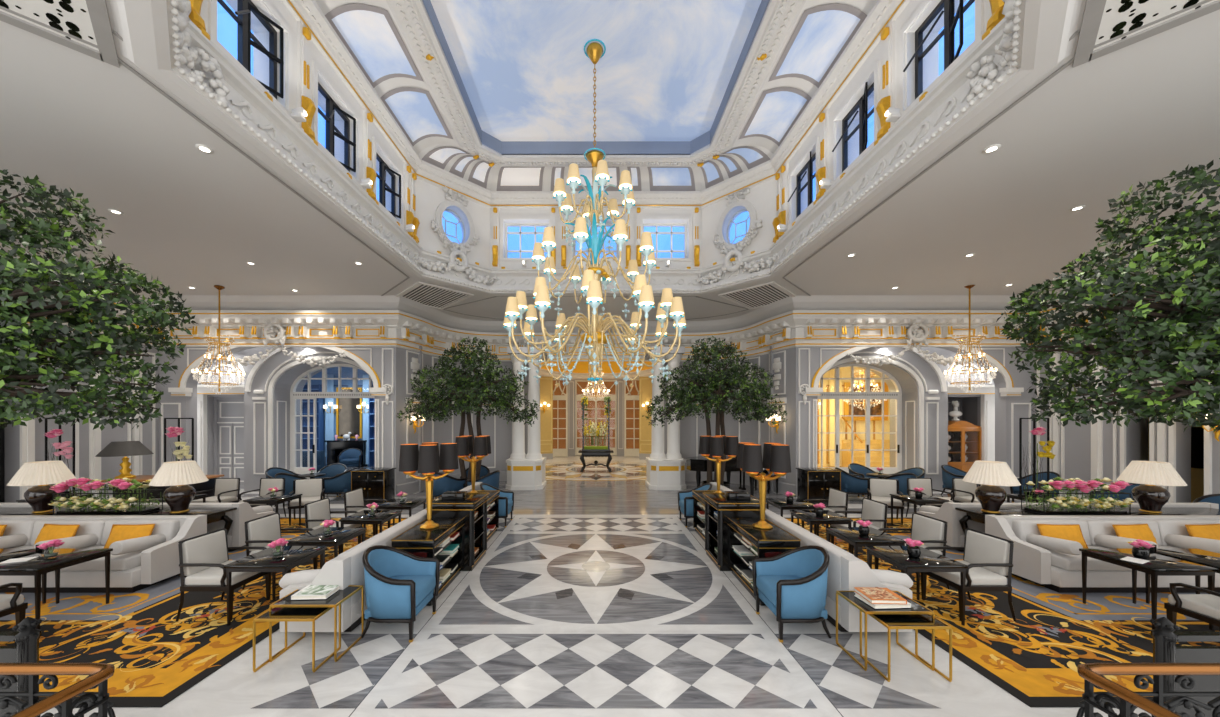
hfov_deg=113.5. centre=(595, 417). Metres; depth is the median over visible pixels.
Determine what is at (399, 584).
tub chair
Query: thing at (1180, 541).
bolster
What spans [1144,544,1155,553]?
napkin holder
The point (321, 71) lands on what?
wall
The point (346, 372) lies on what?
wall
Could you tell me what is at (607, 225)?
window
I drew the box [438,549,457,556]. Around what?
book
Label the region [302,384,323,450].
bookshelf
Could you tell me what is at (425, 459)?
table lamp
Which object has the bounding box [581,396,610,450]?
flower arrangement
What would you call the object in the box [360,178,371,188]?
spotlight
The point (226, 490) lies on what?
armchair
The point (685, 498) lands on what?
tub chair
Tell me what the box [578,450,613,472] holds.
table
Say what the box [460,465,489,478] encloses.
tub chair
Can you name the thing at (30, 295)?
ficus tree
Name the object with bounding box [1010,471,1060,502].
tub chair
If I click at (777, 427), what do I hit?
wall sconce
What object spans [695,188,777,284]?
trim
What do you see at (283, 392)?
wall
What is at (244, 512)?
sofa
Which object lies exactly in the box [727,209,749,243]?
window
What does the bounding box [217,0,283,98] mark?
window
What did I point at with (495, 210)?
trim
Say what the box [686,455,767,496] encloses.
grand piano
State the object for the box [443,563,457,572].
book
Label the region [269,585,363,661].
table
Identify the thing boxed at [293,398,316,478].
door
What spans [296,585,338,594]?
picture
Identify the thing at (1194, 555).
coffee table
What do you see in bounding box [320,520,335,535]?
flower vase
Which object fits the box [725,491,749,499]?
book
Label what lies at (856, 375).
crystal chandelier
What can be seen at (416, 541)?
bookcase
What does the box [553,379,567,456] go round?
door
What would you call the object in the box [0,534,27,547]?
bolster
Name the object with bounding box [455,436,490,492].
table lamp
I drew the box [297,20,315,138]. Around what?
trim
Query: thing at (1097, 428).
trim
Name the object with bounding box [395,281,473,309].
ceiling vent
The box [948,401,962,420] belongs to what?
vase
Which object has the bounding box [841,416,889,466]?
staircase
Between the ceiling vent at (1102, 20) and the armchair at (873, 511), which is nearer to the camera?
the ceiling vent at (1102, 20)
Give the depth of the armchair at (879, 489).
8.23 m
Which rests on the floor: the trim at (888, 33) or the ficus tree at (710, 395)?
the ficus tree at (710, 395)
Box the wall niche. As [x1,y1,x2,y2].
[948,397,977,425]
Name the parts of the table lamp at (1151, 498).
lamp shade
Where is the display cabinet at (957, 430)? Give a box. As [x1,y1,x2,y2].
[948,421,981,485]
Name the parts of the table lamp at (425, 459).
lamp shade, arm, lamp shade, stem, lamp shade, arm, lamp shade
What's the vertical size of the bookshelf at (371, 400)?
3.200 m
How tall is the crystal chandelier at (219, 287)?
2.548 m
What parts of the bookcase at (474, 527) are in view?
shelf, shelf, shelf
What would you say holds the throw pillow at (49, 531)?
on the sofa at (131, 572)
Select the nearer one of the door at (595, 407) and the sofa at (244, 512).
the sofa at (244, 512)
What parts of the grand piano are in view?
leg, lid, leg, leg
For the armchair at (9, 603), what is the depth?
3.64 m
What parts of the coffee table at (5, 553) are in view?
leg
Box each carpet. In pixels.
[0,518,406,706]
[785,518,1219,706]
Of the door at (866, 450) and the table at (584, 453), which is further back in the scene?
the table at (584, 453)
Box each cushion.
[0,520,38,544]
[22,545,101,547]
[30,520,107,544]
[60,545,142,570]
[101,520,179,544]
[338,533,380,555]
[382,516,411,532]
[1012,520,1090,544]
[1049,545,1131,570]
[1084,520,1161,544]
[1090,545,1169,547]
[1153,520,1219,544]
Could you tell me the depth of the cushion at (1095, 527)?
5.30 m
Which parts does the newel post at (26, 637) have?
panel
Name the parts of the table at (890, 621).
leg, leg, frame, leg, leg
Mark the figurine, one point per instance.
(347, 436)
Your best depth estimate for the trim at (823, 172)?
6.82 m
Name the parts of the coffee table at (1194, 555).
leg, leg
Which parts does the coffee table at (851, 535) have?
leg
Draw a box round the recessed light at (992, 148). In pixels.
[982,144,1000,153]
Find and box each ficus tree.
[0,169,197,430]
[396,336,539,487]
[642,336,787,487]
[996,158,1219,432]
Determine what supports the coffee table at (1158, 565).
on the carpet at (1035, 658)
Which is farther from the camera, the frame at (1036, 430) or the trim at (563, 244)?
the trim at (563, 244)
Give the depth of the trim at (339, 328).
10.50 m
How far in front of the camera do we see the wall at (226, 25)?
11.60 m
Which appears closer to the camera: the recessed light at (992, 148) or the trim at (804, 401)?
the recessed light at (992, 148)
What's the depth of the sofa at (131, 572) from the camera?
5.04 m
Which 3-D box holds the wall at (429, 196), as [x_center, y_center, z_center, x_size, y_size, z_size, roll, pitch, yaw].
[-3.424,-4.675,9.474,0.350,1.950,1.938,0,0,45]
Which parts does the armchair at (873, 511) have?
arm, seat, frame, arm, backrest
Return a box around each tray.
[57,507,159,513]
[1024,507,1126,513]
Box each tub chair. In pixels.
[265,467,301,477]
[274,473,307,506]
[314,463,346,494]
[324,467,357,497]
[338,448,361,468]
[361,545,439,641]
[432,472,466,500]
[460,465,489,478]
[466,470,499,488]
[480,483,513,526]
[678,483,711,526]
[752,545,830,641]
[835,467,867,497]
[848,463,883,495]
[882,473,916,493]
[890,467,924,477]
[941,464,980,494]
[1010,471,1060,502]
[1090,483,1144,502]
[1193,494,1219,508]
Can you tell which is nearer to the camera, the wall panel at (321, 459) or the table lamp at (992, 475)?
the table lamp at (992, 475)
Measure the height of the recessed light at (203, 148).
0.011 m
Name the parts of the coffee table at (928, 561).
leg, leg, leg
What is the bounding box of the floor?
[40,455,1151,716]
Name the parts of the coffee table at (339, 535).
leg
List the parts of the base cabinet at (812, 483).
drawer, door, drawer, door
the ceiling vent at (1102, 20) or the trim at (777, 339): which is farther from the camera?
the trim at (777, 339)
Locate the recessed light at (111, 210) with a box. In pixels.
[108,209,123,214]
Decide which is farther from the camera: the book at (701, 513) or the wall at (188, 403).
the wall at (188, 403)
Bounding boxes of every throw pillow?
[0,525,6,536]
[34,524,79,544]
[104,524,154,547]
[1037,524,1087,547]
[1112,524,1157,544]
[1185,524,1219,539]
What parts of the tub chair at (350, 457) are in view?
seat, seat frame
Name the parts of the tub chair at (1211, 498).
frame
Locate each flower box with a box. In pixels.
[48,478,163,514]
[1021,477,1133,514]
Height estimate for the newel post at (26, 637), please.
1.085 m
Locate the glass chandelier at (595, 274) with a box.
[503,39,685,390]
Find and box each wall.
[0,324,157,502]
[0,400,4,502]
[158,347,395,496]
[198,350,243,474]
[200,0,403,228]
[217,0,974,257]
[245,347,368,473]
[305,367,373,470]
[396,347,528,496]
[415,178,489,267]
[490,208,701,267]
[663,347,795,496]
[702,178,776,267]
[788,0,991,228]
[796,347,1033,496]
[818,367,889,466]
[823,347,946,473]
[948,350,993,425]
[1034,330,1219,502]
[1140,381,1203,502]
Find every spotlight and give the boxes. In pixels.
[291,107,306,121]
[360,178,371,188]
[405,224,414,231]
[777,224,786,231]
[820,178,831,188]
[885,107,900,121]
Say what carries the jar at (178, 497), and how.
on the table lamp at (176, 475)
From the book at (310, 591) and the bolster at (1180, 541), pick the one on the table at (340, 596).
the book at (310, 591)
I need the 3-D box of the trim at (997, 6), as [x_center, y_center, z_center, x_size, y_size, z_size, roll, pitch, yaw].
[3.865,-4.565,3.850,0.170,1.670,0.210,0,0,0]
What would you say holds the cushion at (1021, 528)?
on the sofa at (1059, 572)
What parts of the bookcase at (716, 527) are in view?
shelf, shelf, shelf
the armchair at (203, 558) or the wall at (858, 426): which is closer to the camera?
the armchair at (203, 558)
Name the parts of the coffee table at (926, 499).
leg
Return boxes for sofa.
[0,502,274,551]
[0,515,206,592]
[279,482,481,631]
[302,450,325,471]
[710,482,912,631]
[917,502,1218,551]
[985,515,1219,592]
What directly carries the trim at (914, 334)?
attached to the wall at (1022, 379)
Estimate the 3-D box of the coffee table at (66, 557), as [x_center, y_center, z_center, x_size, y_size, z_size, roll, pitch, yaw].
[-5.750,1.772,4.200,0.618,0.607,0.618,0,0,0]
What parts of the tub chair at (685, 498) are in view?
seat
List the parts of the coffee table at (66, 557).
leg, leg, leg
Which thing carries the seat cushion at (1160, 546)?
on the sofa at (1059, 572)
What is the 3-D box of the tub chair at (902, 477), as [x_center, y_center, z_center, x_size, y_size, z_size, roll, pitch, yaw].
[7.349,1.693,9.716,0.703,0.820,0.695,0,0,4]
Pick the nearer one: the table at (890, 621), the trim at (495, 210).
the table at (890, 621)
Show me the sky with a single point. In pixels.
(666, 68)
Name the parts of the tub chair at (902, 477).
frame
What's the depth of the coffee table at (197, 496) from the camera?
7.53 m
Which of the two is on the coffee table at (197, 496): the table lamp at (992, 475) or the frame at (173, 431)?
the frame at (173, 431)
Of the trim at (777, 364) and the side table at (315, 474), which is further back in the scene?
the trim at (777, 364)
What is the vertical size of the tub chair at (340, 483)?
0.820 m
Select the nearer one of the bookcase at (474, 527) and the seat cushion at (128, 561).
the seat cushion at (128, 561)
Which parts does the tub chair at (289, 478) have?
frame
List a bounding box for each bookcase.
[391,517,464,605]
[425,493,488,570]
[475,490,499,541]
[692,490,716,541]
[703,493,766,570]
[727,517,800,605]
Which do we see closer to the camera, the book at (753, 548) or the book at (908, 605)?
the book at (908, 605)
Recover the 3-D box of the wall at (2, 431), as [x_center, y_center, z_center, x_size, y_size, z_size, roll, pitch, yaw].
[-12.625,0.349,7.575,1.450,3.499,4.150,0,0,0]
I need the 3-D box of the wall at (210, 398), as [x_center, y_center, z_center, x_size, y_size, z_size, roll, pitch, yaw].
[-10.950,-0.100,11.800,2.100,4.400,0.200,0,0,0]
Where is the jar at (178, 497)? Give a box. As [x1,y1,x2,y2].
[163,485,195,510]
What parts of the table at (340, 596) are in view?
leg, frame, leg, leg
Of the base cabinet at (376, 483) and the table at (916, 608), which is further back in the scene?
the base cabinet at (376, 483)
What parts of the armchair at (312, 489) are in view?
leg, seat, frame, backrest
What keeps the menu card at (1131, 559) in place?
on the coffee table at (1158, 565)
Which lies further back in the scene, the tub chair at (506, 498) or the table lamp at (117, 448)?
the table lamp at (117, 448)
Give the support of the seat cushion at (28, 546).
on the sofa at (131, 572)
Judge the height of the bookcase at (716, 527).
0.939 m
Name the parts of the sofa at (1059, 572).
arm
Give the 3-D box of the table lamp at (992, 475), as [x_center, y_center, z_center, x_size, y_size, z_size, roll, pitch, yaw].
[5.800,1.010,5.880,0.620,0.736,0.620,0,0,-25]
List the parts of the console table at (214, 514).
leg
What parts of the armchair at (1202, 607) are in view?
leg, frame, seat, arm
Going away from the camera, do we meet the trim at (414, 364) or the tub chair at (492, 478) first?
the tub chair at (492, 478)
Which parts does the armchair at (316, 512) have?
backrest, arm, frame, seat, arm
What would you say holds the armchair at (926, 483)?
on the carpet at (1035, 658)
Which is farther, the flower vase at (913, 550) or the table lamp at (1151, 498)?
the table lamp at (1151, 498)
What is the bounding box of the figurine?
[343,432,351,439]
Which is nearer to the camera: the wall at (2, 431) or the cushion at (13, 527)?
the cushion at (13, 527)
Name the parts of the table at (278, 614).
leg, leg, frame, leg, leg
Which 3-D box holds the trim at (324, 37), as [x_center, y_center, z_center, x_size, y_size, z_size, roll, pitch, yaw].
[0.000,-5.450,6.075,7.900,0.420,7.850,0,0,0]
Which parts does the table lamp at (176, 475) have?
lamp shade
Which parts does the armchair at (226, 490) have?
seat, backrest, frame, arm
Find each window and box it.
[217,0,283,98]
[290,364,373,470]
[318,82,355,171]
[376,152,400,218]
[442,209,464,242]
[505,224,548,257]
[574,224,617,257]
[643,224,686,257]
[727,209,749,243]
[787,151,815,217]
[818,364,901,470]
[832,82,873,171]
[903,0,974,98]
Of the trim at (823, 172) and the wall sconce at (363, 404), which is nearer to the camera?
the trim at (823, 172)
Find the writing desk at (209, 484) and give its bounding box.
[101,475,223,502]
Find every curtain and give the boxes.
[325,374,333,463]
[363,374,368,463]
[829,369,841,465]
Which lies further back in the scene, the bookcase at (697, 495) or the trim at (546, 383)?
the trim at (546, 383)
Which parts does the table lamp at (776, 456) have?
lamp shade, lamp shade, arm, stem, arm, lamp shade, lamp shade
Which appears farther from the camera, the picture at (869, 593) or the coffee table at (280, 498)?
the coffee table at (280, 498)
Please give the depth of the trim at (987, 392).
11.58 m
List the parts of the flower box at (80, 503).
frame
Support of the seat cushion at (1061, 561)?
on the sofa at (1059, 572)
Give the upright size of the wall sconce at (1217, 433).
0.536 m
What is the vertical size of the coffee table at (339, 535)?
0.607 m
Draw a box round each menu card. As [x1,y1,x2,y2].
[0,556,38,563]
[1120,556,1148,563]
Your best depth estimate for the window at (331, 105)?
6.26 m
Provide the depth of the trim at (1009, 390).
10.56 m
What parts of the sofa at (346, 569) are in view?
arm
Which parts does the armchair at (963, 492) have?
arm, backrest, seat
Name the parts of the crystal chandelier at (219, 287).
frame, chain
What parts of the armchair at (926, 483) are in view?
backrest, frame, arm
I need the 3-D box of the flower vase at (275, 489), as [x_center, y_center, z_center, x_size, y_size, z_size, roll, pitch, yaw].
[-5.968,1.372,7.402,0.178,0.187,0.180,0,0,-14]
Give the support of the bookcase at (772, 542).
on the floor
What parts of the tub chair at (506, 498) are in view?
seat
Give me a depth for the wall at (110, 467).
9.04 m
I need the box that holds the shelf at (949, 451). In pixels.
[948,451,975,452]
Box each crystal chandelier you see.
[192,285,244,393]
[582,373,609,399]
[843,369,886,409]
[944,285,996,392]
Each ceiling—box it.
[0,0,1219,332]
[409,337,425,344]
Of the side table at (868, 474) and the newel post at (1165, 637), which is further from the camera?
the side table at (868, 474)
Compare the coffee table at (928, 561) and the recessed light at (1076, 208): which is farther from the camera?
the recessed light at (1076, 208)
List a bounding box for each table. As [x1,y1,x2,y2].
[0,507,236,534]
[0,548,49,603]
[0,548,112,628]
[16,494,93,502]
[140,494,206,502]
[224,546,326,625]
[243,494,301,525]
[253,604,340,671]
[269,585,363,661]
[287,527,365,572]
[298,473,325,477]
[339,510,401,552]
[376,498,425,534]
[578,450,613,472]
[766,498,815,534]
[790,510,852,552]
[826,527,905,572]
[836,591,934,670]
[860,611,951,681]
[865,546,967,625]
[866,473,890,477]
[890,494,948,525]
[955,507,1219,534]
[1007,494,1055,502]
[1079,548,1217,629]
[1145,548,1219,603]
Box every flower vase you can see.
[37,539,64,558]
[267,487,278,497]
[267,538,287,557]
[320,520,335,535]
[366,502,378,515]
[397,491,406,502]
[785,492,794,502]
[813,503,825,515]
[856,520,871,535]
[903,538,923,557]
[913,487,923,497]
[1034,490,1043,499]
[1127,539,1154,558]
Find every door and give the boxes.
[214,397,243,488]
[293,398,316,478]
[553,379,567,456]
[575,380,616,454]
[624,379,638,456]
[818,398,837,468]
[838,398,868,472]
[868,398,899,473]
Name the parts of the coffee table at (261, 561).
leg, leg, leg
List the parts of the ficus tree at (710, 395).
planter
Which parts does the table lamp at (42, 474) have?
lamp shade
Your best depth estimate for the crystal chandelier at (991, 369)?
9.39 m
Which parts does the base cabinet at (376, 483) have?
drawer, door, drawer, door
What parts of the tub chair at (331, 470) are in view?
frame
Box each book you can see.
[291,585,339,599]
[435,539,449,547]
[435,547,442,555]
[435,555,449,564]
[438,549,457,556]
[439,568,450,578]
[439,573,449,582]
[441,544,459,552]
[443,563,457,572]
[450,532,458,540]
[487,511,494,516]
[487,525,495,530]
[697,511,704,516]
[697,524,704,530]
[732,545,752,553]
[733,550,754,556]
[734,533,741,540]
[734,563,750,573]
[740,539,755,547]
[741,556,756,565]
[741,570,752,580]
[750,546,756,554]
[854,587,906,603]
[854,592,910,608]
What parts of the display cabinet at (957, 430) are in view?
door, door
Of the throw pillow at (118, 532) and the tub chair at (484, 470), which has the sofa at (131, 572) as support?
the throw pillow at (118, 532)
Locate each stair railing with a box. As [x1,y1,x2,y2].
[0,663,115,716]
[1076,663,1219,716]
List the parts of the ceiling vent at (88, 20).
pierced panel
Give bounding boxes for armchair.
[0,583,27,630]
[176,528,271,621]
[191,478,239,502]
[239,478,285,516]
[242,512,317,589]
[288,478,324,525]
[304,497,361,553]
[343,487,390,535]
[801,487,848,535]
[830,497,887,553]
[867,478,903,525]
[874,512,949,589]
[906,478,952,516]
[920,528,1015,621]
[952,478,979,502]
[1164,583,1219,630]
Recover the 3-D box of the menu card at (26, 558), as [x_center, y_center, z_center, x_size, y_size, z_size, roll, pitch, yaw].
[-5.950,1.464,4.120,0.200,0.006,0.140,0,0,-23]
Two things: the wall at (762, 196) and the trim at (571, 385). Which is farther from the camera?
the trim at (571, 385)
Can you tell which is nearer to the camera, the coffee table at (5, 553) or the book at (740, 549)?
the coffee table at (5, 553)
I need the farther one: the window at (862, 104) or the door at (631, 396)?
the door at (631, 396)
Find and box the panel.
[1191,427,1203,468]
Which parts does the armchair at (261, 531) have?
frame, backrest, arm, seat, arm, leg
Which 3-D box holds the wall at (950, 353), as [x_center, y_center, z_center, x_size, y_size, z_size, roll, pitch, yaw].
[10.950,-0.100,11.800,2.100,4.400,0.200,0,0,0]
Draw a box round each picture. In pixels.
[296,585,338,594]
[858,588,898,598]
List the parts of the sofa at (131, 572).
arm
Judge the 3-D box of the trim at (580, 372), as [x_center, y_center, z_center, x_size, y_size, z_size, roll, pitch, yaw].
[0.000,-2.680,18.050,7.800,1.080,9.100,0,0,0]
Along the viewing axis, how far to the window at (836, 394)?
12.00 m
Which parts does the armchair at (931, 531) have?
leg, arm, seat, arm, backrest, frame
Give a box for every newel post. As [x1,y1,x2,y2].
[0,617,42,716]
[1149,617,1219,716]
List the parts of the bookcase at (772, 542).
shelf, shelf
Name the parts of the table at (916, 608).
leg, leg, frame, leg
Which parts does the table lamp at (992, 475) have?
lamp shade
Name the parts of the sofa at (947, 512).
arm, arm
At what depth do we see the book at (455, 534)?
5.21 m
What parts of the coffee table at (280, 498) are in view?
leg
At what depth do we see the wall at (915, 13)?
5.59 m
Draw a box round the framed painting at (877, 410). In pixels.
[844,382,887,420]
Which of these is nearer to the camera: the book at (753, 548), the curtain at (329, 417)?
the book at (753, 548)
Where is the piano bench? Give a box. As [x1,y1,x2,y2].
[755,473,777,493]
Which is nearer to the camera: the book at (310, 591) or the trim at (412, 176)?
the book at (310, 591)
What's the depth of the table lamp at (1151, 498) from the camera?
5.78 m
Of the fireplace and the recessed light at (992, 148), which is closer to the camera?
the recessed light at (992, 148)
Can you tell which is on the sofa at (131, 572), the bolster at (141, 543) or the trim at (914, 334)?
the bolster at (141, 543)
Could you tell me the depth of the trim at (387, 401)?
10.57 m
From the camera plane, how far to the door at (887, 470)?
12.01 m
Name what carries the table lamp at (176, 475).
on the console table at (214, 514)
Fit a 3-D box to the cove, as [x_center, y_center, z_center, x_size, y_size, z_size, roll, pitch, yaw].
[0.000,-5.770,6.075,7.900,0.280,7.850,0,0,0]
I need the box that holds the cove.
[314,0,877,190]
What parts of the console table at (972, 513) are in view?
leg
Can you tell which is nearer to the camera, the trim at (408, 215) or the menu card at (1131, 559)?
the menu card at (1131, 559)
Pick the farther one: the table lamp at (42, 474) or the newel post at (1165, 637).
the table lamp at (42, 474)
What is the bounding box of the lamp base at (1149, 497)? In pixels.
[1131,484,1169,510]
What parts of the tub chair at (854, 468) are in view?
frame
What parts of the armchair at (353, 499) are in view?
frame, backrest, arm, seat, leg, arm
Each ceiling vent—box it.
[0,0,119,67]
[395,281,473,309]
[718,281,796,309]
[1072,0,1219,67]
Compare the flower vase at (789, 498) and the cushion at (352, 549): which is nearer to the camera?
the cushion at (352, 549)
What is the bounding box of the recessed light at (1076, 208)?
[1069,205,1084,210]
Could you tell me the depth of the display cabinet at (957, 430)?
11.76 m
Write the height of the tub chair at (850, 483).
0.820 m
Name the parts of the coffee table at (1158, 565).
leg, leg, leg, leg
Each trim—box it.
[20,330,154,501]
[26,272,1194,360]
[161,348,393,467]
[167,0,1024,291]
[168,340,387,395]
[173,0,229,107]
[189,0,205,30]
[197,360,243,474]
[210,323,345,366]
[281,0,910,207]
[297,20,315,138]
[363,108,376,199]
[386,0,805,166]
[404,162,413,236]
[405,350,495,477]
[409,170,419,241]
[414,186,496,284]
[422,0,769,154]
[434,200,474,247]
[491,207,499,267]
[540,361,651,379]
[540,376,552,459]
[550,207,557,267]
[560,212,567,267]
[568,380,574,455]
[617,380,623,455]
[624,209,631,267]
[635,207,642,267]
[639,376,651,459]
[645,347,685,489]
[692,207,700,267]
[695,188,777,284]
[696,350,786,477]
[717,199,757,247]
[766,337,782,344]
[772,170,782,241]
[778,162,787,236]
[798,348,1030,477]
[804,340,1023,395]
[815,108,828,199]
[847,322,981,365]
[876,20,894,138]
[948,358,994,484]
[966,0,1019,102]
[986,0,1004,30]
[1037,343,1211,502]
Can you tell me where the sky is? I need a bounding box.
[430,0,761,140]
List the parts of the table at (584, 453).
leg, leg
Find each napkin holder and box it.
[36,544,48,554]
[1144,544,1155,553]
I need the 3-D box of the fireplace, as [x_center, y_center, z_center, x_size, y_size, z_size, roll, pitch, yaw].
[-9.700,1.383,15.580,1.498,1.029,0.358,0,0,0]
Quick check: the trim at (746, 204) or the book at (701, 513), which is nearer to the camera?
the book at (701, 513)
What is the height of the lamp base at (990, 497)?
0.365 m
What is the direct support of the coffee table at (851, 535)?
on the carpet at (1035, 658)
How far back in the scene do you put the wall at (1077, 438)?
9.05 m
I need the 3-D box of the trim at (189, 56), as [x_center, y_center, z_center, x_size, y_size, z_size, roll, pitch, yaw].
[-3.764,-3.621,3.609,0.426,1.062,0.804,0,0,-18]
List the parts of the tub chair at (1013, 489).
seat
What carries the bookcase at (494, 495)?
on the floor
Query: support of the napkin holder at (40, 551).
on the coffee table at (66, 557)
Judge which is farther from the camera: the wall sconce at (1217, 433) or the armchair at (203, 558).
the wall sconce at (1217, 433)
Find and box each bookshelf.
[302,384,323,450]
[369,385,373,466]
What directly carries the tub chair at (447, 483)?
on the floor
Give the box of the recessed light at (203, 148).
[195,144,213,153]
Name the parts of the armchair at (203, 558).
leg, arm, backrest, seat, frame, leg, arm, leg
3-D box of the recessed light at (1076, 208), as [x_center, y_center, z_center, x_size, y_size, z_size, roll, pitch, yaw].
[7.100,-3.094,5.900,0.156,0.011,0.156,0,0,0]
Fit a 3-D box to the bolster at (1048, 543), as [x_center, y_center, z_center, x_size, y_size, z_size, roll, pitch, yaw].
[5.720,1.580,5.020,0.164,0.226,0.592,0,0,7]
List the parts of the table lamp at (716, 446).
lamp shade, lamp shade, stem, lamp shade, lamp shade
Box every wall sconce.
[323,403,337,412]
[357,403,368,412]
[411,416,423,433]
[540,402,549,412]
[766,414,780,433]
[1202,414,1219,440]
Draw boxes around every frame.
[44,418,76,496]
[164,418,193,490]
[1018,418,1055,496]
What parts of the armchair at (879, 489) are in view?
backrest, frame, seat, leg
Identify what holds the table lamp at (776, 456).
on the bookcase at (772, 542)
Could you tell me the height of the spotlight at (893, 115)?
0.125 m
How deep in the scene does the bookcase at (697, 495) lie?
7.37 m
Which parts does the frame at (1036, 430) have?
stem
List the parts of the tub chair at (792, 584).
leg, leg, seat, seat frame, leg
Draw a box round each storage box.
[442,491,466,499]
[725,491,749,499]
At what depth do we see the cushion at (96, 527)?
5.30 m
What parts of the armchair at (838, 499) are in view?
arm, leg, arm, seat, backrest, frame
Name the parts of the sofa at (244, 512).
arm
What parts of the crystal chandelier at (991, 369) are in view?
chain, frame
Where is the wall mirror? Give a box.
[336,387,361,437]
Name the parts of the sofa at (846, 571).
arm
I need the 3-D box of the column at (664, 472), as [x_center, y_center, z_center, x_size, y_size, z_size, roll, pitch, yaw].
[2.120,-0.001,12.460,1.102,4.198,1.680,0,0,0]
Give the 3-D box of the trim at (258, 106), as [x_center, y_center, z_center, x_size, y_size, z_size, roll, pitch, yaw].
[0.000,-3.410,6.075,7.900,0.640,7.850,0,0,0]
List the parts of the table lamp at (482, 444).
lamp shade, lamp shade, stem, lamp shade, lamp shade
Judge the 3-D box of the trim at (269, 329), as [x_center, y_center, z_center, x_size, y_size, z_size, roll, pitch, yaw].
[-8.365,-1.923,10.475,3.569,1.164,0.264,0,0,0]
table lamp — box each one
[7,461,76,512]
[95,441,153,478]
[149,461,207,512]
[399,442,458,528]
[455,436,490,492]
[699,435,737,492]
[737,442,790,528]
[962,461,1020,512]
[1116,461,1186,512]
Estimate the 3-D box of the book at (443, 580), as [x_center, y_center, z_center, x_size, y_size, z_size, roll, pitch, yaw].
[-1.960,1.968,4.950,0.233,0.048,0.260,0,0,0]
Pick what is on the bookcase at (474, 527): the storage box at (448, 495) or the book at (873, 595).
the storage box at (448, 495)
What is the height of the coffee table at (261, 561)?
0.607 m
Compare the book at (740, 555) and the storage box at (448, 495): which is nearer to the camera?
the book at (740, 555)
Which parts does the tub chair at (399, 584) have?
leg, seat frame, seat, leg, leg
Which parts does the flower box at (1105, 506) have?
frame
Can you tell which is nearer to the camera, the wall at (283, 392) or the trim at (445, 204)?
the trim at (445, 204)
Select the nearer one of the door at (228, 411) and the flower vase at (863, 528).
the flower vase at (863, 528)
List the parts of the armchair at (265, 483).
arm, frame, backrest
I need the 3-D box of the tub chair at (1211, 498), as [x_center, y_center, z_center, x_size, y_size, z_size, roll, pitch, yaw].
[10.411,1.693,6.559,0.695,0.820,0.703,0,0,-38]
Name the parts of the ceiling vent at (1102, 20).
pierced panel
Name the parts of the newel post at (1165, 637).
panel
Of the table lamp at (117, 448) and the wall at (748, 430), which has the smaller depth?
the table lamp at (117, 448)
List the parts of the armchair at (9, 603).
arm, seat, frame, leg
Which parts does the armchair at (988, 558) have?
leg, arm, leg, frame, seat, backrest, arm, leg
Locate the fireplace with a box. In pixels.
[325,440,366,466]
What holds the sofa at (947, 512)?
on the carpet at (1035, 658)
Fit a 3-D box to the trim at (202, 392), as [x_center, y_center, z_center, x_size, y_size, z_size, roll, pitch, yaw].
[-10.965,0.157,11.560,1.870,3.883,0.280,0,0,0]
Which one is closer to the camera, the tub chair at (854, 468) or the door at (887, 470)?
the tub chair at (854, 468)
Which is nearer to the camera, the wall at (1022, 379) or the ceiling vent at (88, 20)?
the ceiling vent at (88, 20)
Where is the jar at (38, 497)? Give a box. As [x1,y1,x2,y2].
[24,484,61,510]
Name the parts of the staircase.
handrail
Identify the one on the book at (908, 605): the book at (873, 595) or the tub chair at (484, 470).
the book at (873, 595)
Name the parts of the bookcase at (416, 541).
shelf, shelf, shelf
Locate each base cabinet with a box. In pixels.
[350,468,395,505]
[796,468,841,505]
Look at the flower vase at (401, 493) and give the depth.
6.93 m
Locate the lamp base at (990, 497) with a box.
[975,485,1006,510]
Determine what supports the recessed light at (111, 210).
in the ceiling at (125, 138)
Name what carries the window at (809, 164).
in the wall at (915, 13)
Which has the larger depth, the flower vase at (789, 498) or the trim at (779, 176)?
the trim at (779, 176)
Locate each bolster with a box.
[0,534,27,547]
[33,534,97,549]
[109,534,165,554]
[1026,534,1082,554]
[1094,534,1158,547]
[1164,534,1219,552]
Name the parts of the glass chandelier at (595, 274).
lamp shade, lamp shade, lamp shade, lamp shade, lamp shade, lamp shade, lamp shade, lamp shade, lamp shade, lamp shade, arm, lamp shade, lamp shade, arm, arm, arm, lamp shade, arm, arm, lamp shade, lamp shade, arm, glass, arm, lamp shade, arm, arm, glass, arm, lamp shade, lamp shade, glass, glass, chain, lamp shade, stem, lamp shade, crown, lamp shade, glass, arm, lamp shade, arm, glass, glass, lamp shade, glass, arm, arm, arm, lamp shade, arm, arm, arm, lamp shade, arm, arm, arm, lamp shade, lamp shade, lamp shade, arm, lamp shade, lamp shade, lamp shade, lamp shade, lamp shade, lamp shade, lamp shade, lamp shade, lamp shade, lamp shade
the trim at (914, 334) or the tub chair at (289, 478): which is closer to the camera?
the tub chair at (289, 478)

